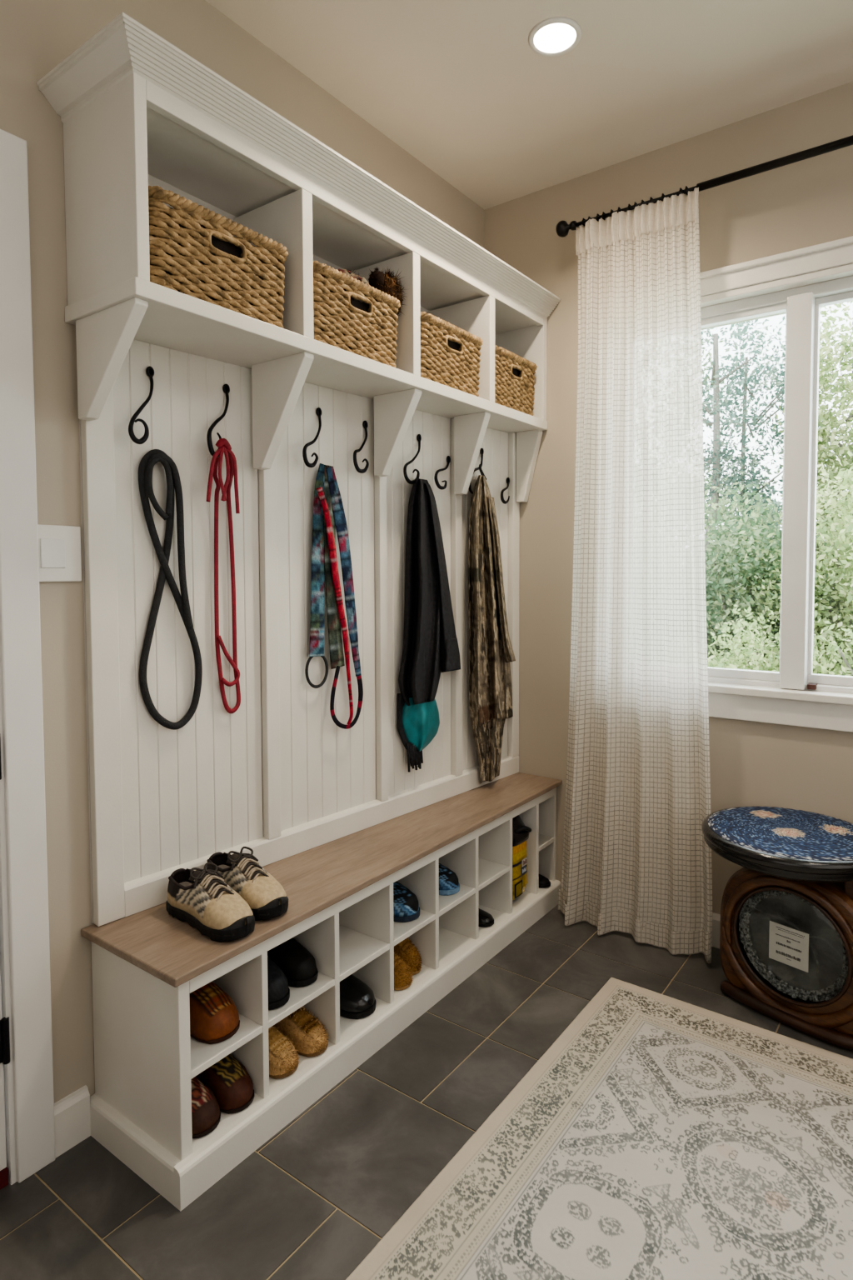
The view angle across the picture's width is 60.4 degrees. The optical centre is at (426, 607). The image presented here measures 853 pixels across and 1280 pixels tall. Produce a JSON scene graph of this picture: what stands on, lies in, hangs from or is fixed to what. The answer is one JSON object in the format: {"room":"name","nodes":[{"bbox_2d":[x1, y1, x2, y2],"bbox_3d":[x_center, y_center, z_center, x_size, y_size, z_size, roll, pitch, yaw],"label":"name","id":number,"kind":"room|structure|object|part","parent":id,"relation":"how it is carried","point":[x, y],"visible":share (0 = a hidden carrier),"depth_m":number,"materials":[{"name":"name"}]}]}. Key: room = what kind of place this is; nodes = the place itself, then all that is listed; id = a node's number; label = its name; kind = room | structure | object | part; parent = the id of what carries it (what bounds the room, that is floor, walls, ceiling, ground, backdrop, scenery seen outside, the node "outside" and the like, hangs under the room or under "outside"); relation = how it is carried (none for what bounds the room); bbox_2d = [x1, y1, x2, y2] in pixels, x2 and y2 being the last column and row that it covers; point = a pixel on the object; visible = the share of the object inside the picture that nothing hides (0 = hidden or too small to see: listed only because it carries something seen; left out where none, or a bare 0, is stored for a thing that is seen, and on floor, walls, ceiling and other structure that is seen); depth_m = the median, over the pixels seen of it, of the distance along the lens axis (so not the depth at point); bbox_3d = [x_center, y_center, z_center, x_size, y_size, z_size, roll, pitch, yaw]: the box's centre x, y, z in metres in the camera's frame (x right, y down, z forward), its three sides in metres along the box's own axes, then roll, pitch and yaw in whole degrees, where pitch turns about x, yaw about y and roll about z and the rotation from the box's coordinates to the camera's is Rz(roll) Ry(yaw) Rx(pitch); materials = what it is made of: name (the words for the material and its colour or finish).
{"room":"mudroom","nodes":[
{"label":"mudroom","id":0,"kind":"room"},
{"bbox_2d":[0,0,484,1103],"bbox_3d":[-0.744,-0.160,1.660,0.120,2.618,3.390,2,3,36],"label":"wall","id":1,"kind":"structure","parent":0,"point":[37,36],"depth_m":1.55,"materials":[{"name":"paint"}]},
{"bbox_2d":[0,129,55,1189],"bbox_3d":[-1.123,0.138,1.139,0.141,2.075,0.968,2,3,36],"label":"door","id":2,"kind":"structure","parent":1,"relation":"in","point":[27,1099],"depth_m":1.46,"materials":[{"name":"paint"}]},
{"bbox_2d":[37,524,81,581],"bbox_3d":[-0.763,-0.112,1.522,0.014,0.116,0.092,2,3,36],"label":"light switch","id":3,"kind":"object","parent":1,"relation":"attached to","point":[59,547],"visible":0.97,"depth_m":1.52,"materials":[{"name":"white paint"}]},
{"bbox_2d":[54,1085,90,1157],"bbox_3d":[-0.763,1.101,1.572,0.015,0.108,0.080,2,3,36],"label":"baseboard","id":4,"kind":"structure","parent":1,"relation":"attached to","point":[72,1112],"depth_m":1.57,"materials":[{"name":"white paint"}]},
{"bbox_2d":[36,12,560,502],"bbox_3d":[-0.148,-0.723,2.071,0.324,0.720,1.692,2,3,36],"label":"cubby unit","id":5,"kind":"object","parent":1,"relation":"attached to","point":[137,112],"visible":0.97,"depth_m":1.70,"materials":[{"name":"white paint"}]},
{"bbox_3d":[-0.639,-0.811,1.455,0.257,0.376,0.026,2,3,36],"label":"panel","id":6,"kind":"part","parent":5,"relation":"part of","materials":[{"name":"white paint"}]},
{"bbox_2d":[148,185,288,328],"bbox_3d":[-0.515,-0.730,1.627,0.254,0.198,0.382,2,3,36],"label":"wicker basket","id":7,"kind":"object","parent":5,"relation":"on","point":[198,256],"visible":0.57,"depth_m":1.53,"materials":[{"name":"beige wicker"}]},
{"bbox_3d":[-0.258,-0.846,2.177,0.015,0.376,1.589,2,3,36],"label":"panel","id":8,"kind":"part","parent":5,"relation":"part of","materials":[{"name":"white paint"}]},
{"bbox_3d":[-0.149,-1.055,2.056,0.323,0.056,1.692,2,3,36],"label":"crown moulding","id":9,"kind":"part","parent":5,"relation":"part of","materials":[{"name":"white paint"}]},
{"bbox_3d":[-0.159,-1.016,2.095,0.234,0.030,1.589,2,3,36],"label":"panel","id":10,"kind":"part","parent":5,"relation":"part of","materials":[{"name":"white paint"}]},
{"bbox_3d":[-0.060,-1.009,2.023,0.021,0.038,1.589,2,3,37],"label":"rail","id":11,"kind":"part","parent":5,"relation":"part of","materials":[{"name":"white paint"}]},
{"bbox_2d":[313,260,400,367],"bbox_3d":[-0.263,-0.746,1.964,0.254,0.198,0.366,2,3,36],"label":"wicker basket","id":12,"kind":"object","parent":5,"relation":"on","point":[368,330],"visible":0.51,"depth_m":1.88,"materials":[{"name":"beige wicker"}]},
{"bbox_2d":[320,266,407,315],"bbox_3d":[-0.163,-0.861,1.983,0.135,0.176,0.350,2,3,36],"label":"hat","id":13,"kind":"object","parent":12,"relation":"in","point":[387,283],"visible":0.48,"depth_m":2.01,"materials":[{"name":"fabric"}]},
{"bbox_3d":[-0.202,-0.828,1.925,0.108,0.117,0.209,2,3,36],"label":"plaid crown","id":14,"kind":"part","parent":13,"relation":"part of","materials":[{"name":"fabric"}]},
{"bbox_3d":[-0.110,-0.871,2.055,0.135,0.163,0.171,2,3,36],"label":"fur trim","id":15,"kind":"part","parent":13,"relation":"part of","materials":[{"name":"fur"}]},
{"bbox_2d":[420,311,483,396],"bbox_3d":[-0.007,-0.763,2.305,0.254,0.198,0.355,2,3,36],"label":"wicker basket","id":16,"kind":"object","parent":5,"relation":"on","point":[447,359],"visible":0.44,"depth_m":2.22,"materials":[{"name":"beige wicker"}]},
{"bbox_2d":[495,345,537,415],"bbox_3d":[0.221,-0.778,2.609,0.254,0.198,0.319,2,3,36],"label":"wicker basket","id":17,"kind":"object","parent":5,"relation":"on","point":[514,382],"visible":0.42,"depth_m":2.53,"materials":[{"name":"beige wicker"}]},
{"bbox_3d":[0.324,-0.875,2.751,0.270,0.376,0.027,2,3,36],"label":"panel","id":18,"kind":"part","parent":5,"relation":"part of","materials":[{"name":"white paint"}]},
{"bbox_2d":[79,339,519,926],"bbox_3d":[-0.240,0.017,2.224,0.159,1.286,1.629,2,4,41],"label":"beadboard panel","id":19,"kind":"object","parent":1,"relation":"attached to","point":[275,777],"visible":0.7,"depth_m":1.89,"materials":[{"name":"white paint"}]},
{"bbox_2d":[128,365,154,444],"bbox_3d":[-0.627,-0.452,1.631,0.029,0.185,0.087,1,3,16],"label":"coat hook","id":20,"kind":"object","parent":19,"relation":"attached to","point":[150,371],"visible":1,"depth_m":1.62,"materials":[{"name":"black metal"}]},
{"bbox_3d":[-0.627,-0.534,1.662,0.006,0.025,0.019,2,4,41],"label":"eye plate","id":21,"kind":"part","parent":20,"relation":"part of","materials":[{"name":"black metal"}]},
{"bbox_2d":[138,449,202,729],"bbox_3d":[-0.593,-0.037,1.703,0.029,0.649,0.156,2,4,41],"label":"leash","id":22,"kind":"object","parent":20,"relation":"hanging from","point":[147,464],"visible":1,"depth_m":1.69,"materials":[{"name":"black fabric"}]},
{"bbox_2d":[206,384,229,457],"bbox_3d":[-0.499,-0.456,1.779,0.026,0.191,0.094,1,3,18],"label":"coat hook","id":23,"kind":"object","parent":19,"relation":"attached to","point":[226,387],"visible":0.9,"depth_m":1.76,"materials":[{"name":"black metal"}]},
{"bbox_2d":[206,438,240,713],"bbox_3d":[-0.493,-0.069,1.790,0.054,0.675,0.114,2,3,36],"label":"leash","id":24,"kind":"object","parent":23,"relation":"hanging from","point":[224,447],"visible":1,"depth_m":1.80,"materials":[{"name":"red fabric"}]},
{"bbox_3d":[-0.495,-0.541,1.814,0.006,0.025,0.019,2,4,41],"label":"eye plate","id":25,"kind":"part","parent":23,"relation":"part of","materials":[{"name":"black metal"}]},
{"bbox_2d":[302,407,321,467],"bbox_3d":[-0.305,-0.467,2.001,0.028,0.176,0.102,1,3,20],"label":"coat hook","id":26,"kind":"object","parent":19,"relation":"attached to","point":[318,411],"visible":1,"depth_m":1.99,"materials":[{"name":"black metal"}]},
{"bbox_3d":[-0.299,-0.544,2.039,0.006,0.025,0.019,2,4,41],"label":"eye plate","id":27,"kind":"part","parent":26,"relation":"part of","materials":[{"name":"black metal"}]},
{"bbox_2d":[305,463,344,688],"bbox_3d":[-0.285,-0.087,2.048,0.139,0.623,0.016,-3,4,-43],"label":"leash","id":28,"kind":"object","parent":26,"relation":"hanging from","point":[321,562],"visible":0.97,"depth_m":2.04,"materials":[{"name":"fabric"}]},
{"bbox_2d":[316,465,363,729],"bbox_3d":[-0.242,-0.022,2.079,0.017,0.748,0.176,2,4,41],"label":"leash","id":29,"kind":"object","parent":26,"relation":"hanging from","point":[341,524],"visible":1,"depth_m":2.08,"materials":[{"name":"fabric"}]},
{"bbox_3d":[-0.166,0.627,2.232,0.022,0.068,1.567,2,4,41],"label":"rail","id":30,"kind":"part","parent":19,"relation":"part of","materials":[{"name":"white paint"}]},
{"bbox_2d":[353,420,369,473],"bbox_3d":[-0.184,-0.471,2.139,0.032,0.163,0.095,1,3,19],"label":"coat hook","id":31,"kind":"object","parent":19,"relation":"attached to","point":[365,424],"visible":1,"depth_m":2.13,"materials":[{"name":"black metal"}]},
{"bbox_3d":[-0.182,-0.542,2.175,0.006,0.025,0.019,2,4,41],"label":"eye plate","id":32,"kind":"part","parent":31,"relation":"part of","materials":[{"name":"black metal"}]},
{"bbox_2d":[403,434,421,484],"bbox_3d":[-0.036,-0.470,2.310,0.030,0.170,0.121,1,3,26],"label":"coat hook","id":33,"kind":"object","parent":19,"relation":"attached to","point":[419,437],"visible":1,"depth_m":2.29,"materials":[{"name":"black metal"}]},
{"bbox_3d":[-0.023,-0.545,2.357,0.006,0.025,0.019,2,4,41],"label":"eye plate","id":34,"kind":"part","parent":33,"relation":"part of","materials":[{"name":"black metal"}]},
{"bbox_2d":[398,478,460,705],"bbox_3d":[0.024,-0.050,2.363,0.100,0.727,0.321,2,3,36],"label":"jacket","id":35,"kind":"object","parent":33,"relation":"hanging from","point":[431,647],"visible":1,"depth_m":2.33,"materials":[{"name":"black fabric"}]},
{"bbox_2d":[396,692,439,772],"bbox_3d":[-0.009,0.393,2.373,0.049,0.259,0.214,2,4,42],"label":"scarf","id":36,"kind":"object","parent":35,"relation":"hanging from","point":[417,725],"visible":0.9,"depth_m":2.34,"materials":[{"name":"teal fabric"}]},
{"bbox_2d":[434,455,450,489],"bbox_3d":[0.059,-0.448,2.423,0.027,0.122,0.123,1,3,26],"label":"coat hook","id":37,"kind":"object","parent":19,"relation":"attached to","point":[448,458],"visible":1,"depth_m":2.40,"materials":[{"name":"black metal"}]},
{"bbox_3d":[0.074,-0.499,2.471,0.006,0.025,0.019,2,4,41],"label":"eye plate","id":38,"kind":"part","parent":37,"relation":"part of","materials":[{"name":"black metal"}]},
{"bbox_2d":[468,448,484,494],"bbox_3d":[0.177,-0.479,2.559,0.020,0.174,0.138,1,3,25],"label":"coat hook","id":39,"kind":"object","parent":19,"relation":"attached to","point":[482,451],"visible":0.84,"depth_m":2.57,"materials":[{"name":"black metal"}]},
{"bbox_2d":[468,464,515,783],"bbox_3d":[0.248,0.067,2.604,0.096,1.137,0.333,2,3,36],"label":"scarf","id":40,"kind":"object","parent":39,"relation":"hanging from","point":[491,651],"visible":1,"depth_m":2.55,"materials":[{"name":"fabric"}]},
{"bbox_2d":[500,477,509,504],"bbox_3d":[0.296,-0.431,2.696,0.025,0.106,0.106,1,3,21],"label":"coat hook","id":41,"kind":"object","parent":19,"relation":"attached to","point":[503,501],"visible":1,"depth_m":2.67,"materials":[{"name":"black metal"}]},
{"bbox_2d":[0,904,852,1279],"bbox_3d":[0.387,1.211,0.819,2.965,0.050,3.470,2,3,36],"label":"floor","id":42,"kind":"structure","parent":0,"point":[313,1201],"depth_m":1.54,"materials":[{"name":"tile"}]},
{"bbox_2d":[90,787,560,1210],"bbox_3d":[-0.122,0.904,2.161,0.336,0.442,1.645,2,3,36],"label":"bench","id":43,"kind":"object","parent":42,"relation":"on","point":[147,1058],"visible":0.59,"depth_m":1.67,"materials":[{"name":"white paint"}]},
{"bbox_3d":[-0.599,0.935,1.530,0.316,0.442,0.026,2,3,36],"label":"panel","id":44,"kind":"part","parent":43,"relation":"part of","materials":[{"name":"white paint"}]},
{"bbox_2d":[190,1076,220,1138],"bbox_3d":[-0.528,1.034,1.566,0.218,0.081,0.092,2,3,35],"label":"slipper","id":45,"kind":"object","parent":43,"relation":"on","point":[206,1113],"visible":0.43,"depth_m":1.52,"materials":[{"name":"leather"}]},
{"bbox_2d":[189,981,239,1044],"bbox_3d":[-0.500,0.862,1.608,0.211,0.092,0.100,2,3,33],"label":"slipper","id":46,"kind":"object","parent":43,"relation":"on","point":[214,1016],"visible":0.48,"depth_m":1.55,"materials":[{"name":"leather"}]},
{"bbox_2d":[195,1053,254,1114],"bbox_3d":[-0.475,1.026,1.632,0.221,0.091,0.090,2,3,33],"label":"slipper","id":47,"kind":"object","parent":43,"relation":"on","point":[229,1081],"visible":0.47,"depth_m":1.58,"materials":[{"name":"leather"}]},
{"bbox_2d":[190,1013,262,1079],"bbox_3d":[-0.532,0.917,1.610,0.302,0.015,0.183,2,3,36],"label":"cubby shelf","id":48,"kind":"object","parent":43,"relation":"attached to","point":[203,1056],"depth_m":1.53,"materials":[{"name":"white paint"}]},
{"bbox_2d":[267,955,289,1009],"bbox_3d":[-0.416,0.834,1.729,0.232,0.138,0.098,2,3,35],"label":"shoe","id":49,"kind":"object","parent":43,"relation":"on","point":[278,990],"visible":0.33,"depth_m":1.67,"materials":[{"name":"leather"}]},
{"bbox_2d":[268,1025,299,1079],"bbox_3d":[-0.391,1.020,1.738,0.223,0.092,0.101,2,3,34],"label":"slipper","id":50,"kind":"object","parent":43,"relation":"on","point":[283,1059],"visible":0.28,"depth_m":1.68,"materials":[{"name":"fabric"}]},
{"bbox_2d":[267,937,318,987],"bbox_3d":[-0.366,0.833,1.815,0.232,0.131,0.093,1,3,32],"label":"shoe","id":51,"kind":"object","parent":43,"relation":"on","point":[297,962],"visible":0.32,"depth_m":1.76,"materials":[{"name":"leather"}]},
{"bbox_2d":[274,1006,329,1057],"bbox_3d":[-0.334,1.015,1.809,0.226,0.096,0.093,2,3,33],"label":"slipper","id":52,"kind":"object","parent":43,"relation":"on","point":[309,1037],"visible":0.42,"depth_m":1.76,"materials":[{"name":"fabric"}]},
{"bbox_2d":[268,972,334,1028],"bbox_3d":[-0.406,0.908,1.781,0.302,0.015,0.211,2,3,36],"label":"cubby shelf","id":53,"kind":"object","parent":43,"relation":"attached to","point":[299,997],"depth_m":1.71,"materials":[{"name":"white paint"}]},
{"bbox_2d":[81,772,562,987],"bbox_3d":[-0.123,0.674,2.148,0.339,0.018,1.649,2,3,36],"label":"bench top","id":54,"kind":"object","parent":43,"relation":"on","point":[167,947],"visible":0.75,"depth_m":1.88,"materials":[{"name":"brown wood"}]},
{"bbox_2d":[165,862,254,942],"bbox_3d":[-0.474,0.631,1.614,0.261,0.120,0.107,2,4,42],"label":"shoe","id":55,"kind":"object","parent":54,"relation":"on","point":[200,897],"visible":1,"depth_m":1.58,"materials":[{"name":"leather"}]},
{"bbox_2d":[206,846,288,920],"bbox_3d":[-0.418,0.626,1.709,0.261,0.120,0.107,2,4,44],"label":"shoe","id":56,"kind":"object","parent":54,"relation":"on","point":[267,898],"visible":0.88,"depth_m":1.66,"materials":[{"name":"leather"}]},
{"bbox_2d":[340,974,376,1019],"bbox_3d":[-0.239,1.009,1.963,0.232,0.093,0.108,1,3,28],"label":"shoe","id":57,"kind":"object","parent":43,"relation":"on","point":[357,1001],"visible":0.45,"depth_m":1.90,"materials":[{"name":"leather"}]},
{"bbox_2d":[339,925,389,981],"bbox_3d":[-0.276,0.899,1.957,0.302,0.015,0.194,2,3,36],"label":"cubby shelf","id":58,"kind":"object","parent":43,"relation":"attached to","point":[358,946],"depth_m":1.93,"materials":[{"name":"white paint"}]},
{"bbox_3d":[-0.003,0.706,2.081,0.020,0.040,1.584,2,3,36],"label":"rail","id":59,"kind":"part","parent":43,"relation":"part of","materials":[{"name":"white paint"}]},
{"bbox_2d":[394,951,413,990],"bbox_3d":[-0.127,1.000,2.083,0.208,0.098,0.096,2,3,34],"label":"slipper","id":60,"kind":"object","parent":43,"relation":"on","point":[402,972],"visible":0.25,"depth_m":2.03,"materials":[{"name":"fabric"}]},
{"bbox_2d":[393,880,419,922],"bbox_3d":[-0.125,0.811,2.136,0.232,0.144,0.106,1,3,26],"label":"sneaker","id":61,"kind":"object","parent":43,"relation":"on","point":[406,904],"visible":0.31,"depth_m":2.07,"materials":[{"name":"fabric"}]},
{"bbox_2d":[394,937,422,974],"bbox_3d":[-0.104,0.988,2.156,0.213,0.116,0.092,2,3,35],"label":"slipper","id":62,"kind":"object","parent":43,"relation":"on","point":[406,949],"visible":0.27,"depth_m":2.10,"materials":[{"name":"fabric"}]},
{"bbox_2d":[393,909,435,945],"bbox_3d":[-0.152,0.891,2.125,0.302,0.015,0.192,2,3,36],"label":"cubby shelf","id":63,"kind":"object","parent":43,"relation":"attached to","point":[402,931],"depth_m":2.05,"materials":[{"name":"white paint"}]},
{"bbox_2d":[439,863,459,895],"bbox_3d":[-0.004,0.820,2.302,0.232,0.109,0.098,1,3,24],"label":"sneaker","id":64,"kind":"object","parent":43,"relation":"on","point":[449,884],"visible":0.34,"depth_m":2.24,"materials":[{"name":"fabric"}]},
{"bbox_2d":[439,884,475,916],"bbox_3d":[-0.027,0.883,2.295,0.302,0.015,0.199,2,3,36],"label":"cubby shelf","id":65,"kind":"object","parent":43,"relation":"attached to","point":[446,902],"depth_m":2.22,"materials":[{"name":"white paint"}]},
{"bbox_2d":[478,907,494,927],"bbox_3d":[0.148,1.006,2.421,0.160,0.053,0.070,1,3,25],"label":"shoe","id":66,"kind":"object","parent":43,"relation":"on","point":[486,919],"visible":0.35,"depth_m":2.38,"materials":[{"name":"leather"}]},
{"bbox_2d":[478,858,509,890],"bbox_3d":[0.100,0.875,2.467,0.302,0.015,0.197,2,3,36],"label":"cubby shelf","id":67,"kind":"object","parent":43,"relation":"attached to","point":[489,869],"depth_m":2.43,"materials":[{"name":"white paint"}]},
{"bbox_2d":[512,815,531,901],"bbox_3d":[0.264,0.869,2.596,0.210,0.310,0.163,2,3,36],"label":"bag","id":68,"kind":"object","parent":43,"relation":"on","point":[521,832],"visible":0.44,"depth_m":2.54,"materials":[{"name":"yellow fabric"}]},
{"bbox_2d":[539,874,550,888],"bbox_3d":[0.369,0.994,2.736,0.206,0.046,0.074,2,3,36],"label":"shoe","id":69,"kind":"object","parent":43,"relation":"on","point":[544,882],"visible":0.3,"depth_m":2.67,"materials":[{"name":"leather"}]},
{"bbox_2d":[539,834,554,851],"bbox_3d":[0.317,0.860,2.761,0.302,0.015,0.123,2,3,36],"label":"cubby shelf","id":70,"kind":"object","parent":43,"relation":"attached to","point":[545,840],"depth_m":2.70,"materials":[{"name":"white paint"}]},
{"bbox_3d":[0.353,0.872,2.822,0.316,0.442,0.017,2,3,36],"label":"panel","id":71,"kind":"part","parent":43,"relation":"part of","materials":[{"name":"white paint"}]},
{"bbox_2d":[345,977,852,1279],"bbox_3d":[0.552,1.175,0.938,1.502,0.008,2.058,2,3,36],"label":"area rug","id":72,"kind":"object","parent":42,"relation":"on","point":[658,1137],"visible":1,"depth_m":1.51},
{"bbox_2d":[701,805,852,1050],"bbox_3d":[1.028,0.871,2.068,0.466,0.508,0.479,-3,4,-42],"label":"stool","id":73,"kind":"object","parent":42,"relation":"on","point":[787,927],"visible":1,"depth_m":1.98,"materials":[{"name":"brown wood"}]},
{"bbox_2d":[708,806,852,860],"bbox_3d":[1.023,0.622,2.061,0.432,0.010,0.432,-3,4,-42],"label":"seat cushion","id":74,"kind":"object","parent":73,"relation":"on","point":[767,833],"depth_m":2.02,"materials":[{"name":"blue fabric"}]},
{"bbox_3d":[0.986,1.109,1.991,0.058,0.040,0.386,-3,4,-42],"label":"foot rail","id":75,"kind":"part","parent":73,"relation":"part of","materials":[{"name":"brown wood"}]},
{"bbox_3d":[1.107,0.727,1.905,0.030,0.050,0.030,-3,4,-42],"label":"post","id":76,"kind":"part","parent":73,"relation":"part of","materials":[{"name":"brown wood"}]},
{"bbox_2d":[205,0,852,209],"bbox_3d":[0.384,-1.480,0.703,2.965,0.100,3.490,2,3,36],"label":"ceiling","id":77,"kind":"structure","parent":0,"point":[460,86],"depth_m":2.03,"materials":[{"name":"paint"}]},
{"bbox_2d":[528,16,582,56],"bbox_3d":[0.334,-1.482,1.909,0.138,0.006,0.138,2,3,36],"label":"recessed light","id":78,"kind":"object","parent":77,"relation":"in","point":[552,37],"visible":1,"depth_m":1.90,"materials":[{"name":"white paint"}]},
{"bbox_2d":[484,81,852,914],"bbox_3d":[1.382,-0.188,2.113,2.765,2.618,0.140,2,3,36],"label":"wall","id":79,"kind":"structure","parent":0,"point":[809,202],"depth_m":2.39,"materials":[{"name":"paint"}]},
{"bbox_2d":[555,135,852,237],"bbox_3d":[1.134,-1.267,2.058,1.634,0.052,0.156,2,3,36],"label":"curtain rod","id":80,"kind":"object","parent":79,"relation":"attached to","point":[562,228],"visible":0.84,"depth_m":2.13,"materials":[{"name":"black metal"}]},
{"bbox_2d":[558,185,712,963],"bbox_3d":[0.659,-0.094,2.376,0.549,2.398,0.091,2,3,38],"label":"sheer curtain","id":81,"kind":"object","parent":80,"relation":"hanging from","point":[637,856],"visible":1,"depth_m":2.37,"materials":[{"name":"fabric"}]},
{"bbox_3d":[0.655,-1.278,2.346,0.435,0.014,0.013,2,3,36],"label":"thin rod","id":82,"kind":"part","parent":80,"relation":"part of","materials":[{"name":"black metal"}]},
{"bbox_3d":[1.275,-1.259,1.890,1.125,0.024,0.022,2,3,36],"label":"thick rod","id":83,"kind":"part","parent":80,"relation":"part of","materials":[{"name":"black metal"}]},
{"bbox_2d":[711,912,720,948],"bbox_3d":[1.480,1.073,2.007,2.420,0.108,0.013,2,3,36],"label":"baseboard","id":84,"kind":"structure","parent":79,"relation":"attached to","point":[716,917],"depth_m":2.39,"materials":[{"name":"white paint"}]},
{"bbox_2d":[700,235,852,732],"bbox_3d":[1.145,-0.351,2.245,1.350,1.418,0.155,2,3,36],"label":"window","id":85,"kind":"structure","parent":79,"relation":"in","point":[794,695],"depth_m":2.23,"materials":[{"name":"plastic"}]},
{"bbox_3d":[0.918,-0.357,2.427,0.538,1.170,0.030,2,3,36],"label":"sash","id":86,"kind":"part","parent":85,"relation":"part of","materials":[{"name":"plastic"}]},
{"bbox_3d":[1.118,-1.011,2.180,1.346,0.092,0.060,2,3,36],"label":"head casing","id":87,"kind":"part","parent":85,"relation":"part of","materials":[{"name":"white paint"}]},
{"bbox_3d":[1.130,0.265,2.249,1.350,0.025,0.095,2,3,36],"label":"sill","id":88,"kind":"part","parent":85,"relation":"part of","materials":[{"name":"white paint"}]},
{"bbox_3d":[1.394,-0.344,2.102,0.551,1.170,0.030,2,3,36],"label":"sash","id":89,"kind":"part","parent":85,"relation":"part of","materials":[{"name":"plastic"}]},
{"label":"outside","id":90,"kind":"structure","parent":0,"visible":0},
{"bbox_3d":[12.163,0.994,19.126,60.000,0.100,39.800,2,3,36],"label":"ground","id":91,"kind":"structure","parent":90,"visible":0},
{"bbox_2d":[701,339,734,482],"bbox_3d":[2.951,-1.507,10.255,2.507,5.789,1.977,2,3,36],"label":"leafy tree","id":92,"kind":"object","parent":91,"relation":"on","point":[709,353],"visible":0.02,"depth_m":9.70,"materials":[{"name":"green plant"}]},
{"bbox_2d":[704,467,781,616],"bbox_3d":[3.973,-0.746,12.963,4.653,4.019,2.452,2,3,36],"label":"leafy tree","id":93,"kind":"object","parent":91,"relation":"on","point":[722,514],"visible":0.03,"depth_m":12.21,"materials":[{"name":"green plant"}]},
{"bbox_2d":[701,320,785,599],"bbox_3d":[3.591,-1.315,9.291,1.805,5.496,1.467,2,3,36],"label":"leafy tree","id":94,"kind":"object","parent":91,"relation":"on","point":[717,442],"visible":0.5,"depth_m":9.03,"materials":[{"name":"green plant"}]},
{"bbox_2d":[702,315,830,604],"bbox_3d":[4.126,-1.212,9.405,1.485,5.273,1.400,0,3,-2],"label":"leafy tree","id":95,"kind":"object","parent":91,"relation":"on","point":[752,480],"visible":0.56,"depth_m":9.27,"materials":[{"name":"green plant"}]},
{"bbox_2d":[704,463,852,674],"bbox_3d":[3.518,0.050,8.182,2.081,3.315,2.715,-3,4,-44],"label":"leafy shrub","id":96,"kind":"object","parent":91,"relation":"on","point":[752,570],"visible":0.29,"depth_m":7.79,"materials":[{"name":"green plant"}]},
{"bbox_2d":[707,605,852,674],"bbox_3d":[2.933,0.881,6.623,2.115,1.817,1.671,2,3,40],"label":"leafy shrub","id":97,"kind":"object","parent":91,"relation":"on","point":[756,660],"visible":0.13,"depth_m":6.47,"materials":[{"name":"green plant"}]},
{"bbox_2d":[718,443,850,626],"bbox_3d":[6.844,-0.787,11.105,4.566,4.248,2.537,1,3,30],"label":"leafy tree","id":98,"kind":"object","parent":91,"relation":"on","point":[778,503],"visible":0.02,"depth_m":11.55,"materials":[{"name":"green plant"}]},
{"bbox_2d":[729,449,852,675],"bbox_3d":[4.341,0.034,7.234,2.190,3.422,2.428,-2,3,-37],"label":"leafy shrub","id":99,"kind":"object","parent":91,"relation":"on","point":[845,568],"visible":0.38,"depth_m":7.09,"materials":[{"name":"green plant"}]},
{"bbox_2d":[769,615,852,676],"bbox_3d":[3.761,0.869,5.877,2.292,1.840,1.620,2,3,36],"label":"leafy shrub","id":100,"kind":"object","parent":91,"relation":"on","point":[820,667],"visible":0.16,"depth_m":6.05,"materials":[{"name":"green plant"}]},
{"bbox_2d":[773,300,852,670],"bbox_3d":[5.094,-1.232,8.883,1.692,5.357,1.800,1,3,17],"label":"leafy tree","id":101,"kind":"object","parent":91,"relation":"on","point":[841,450],"visible":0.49,"depth_m":8.59,"materials":[{"name":"green plant"}]},
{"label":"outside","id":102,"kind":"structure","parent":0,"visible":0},
{"bbox_2d":[701,311,786,329],"bbox_3d":[1.532,-1.184,2.475,5.500,0.048,0.660,2,3,36],"label":"roof","id":103,"kind":"structure","parent":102,"point":[784,312],"depth_m":3.02,"materials":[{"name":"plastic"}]}
]}

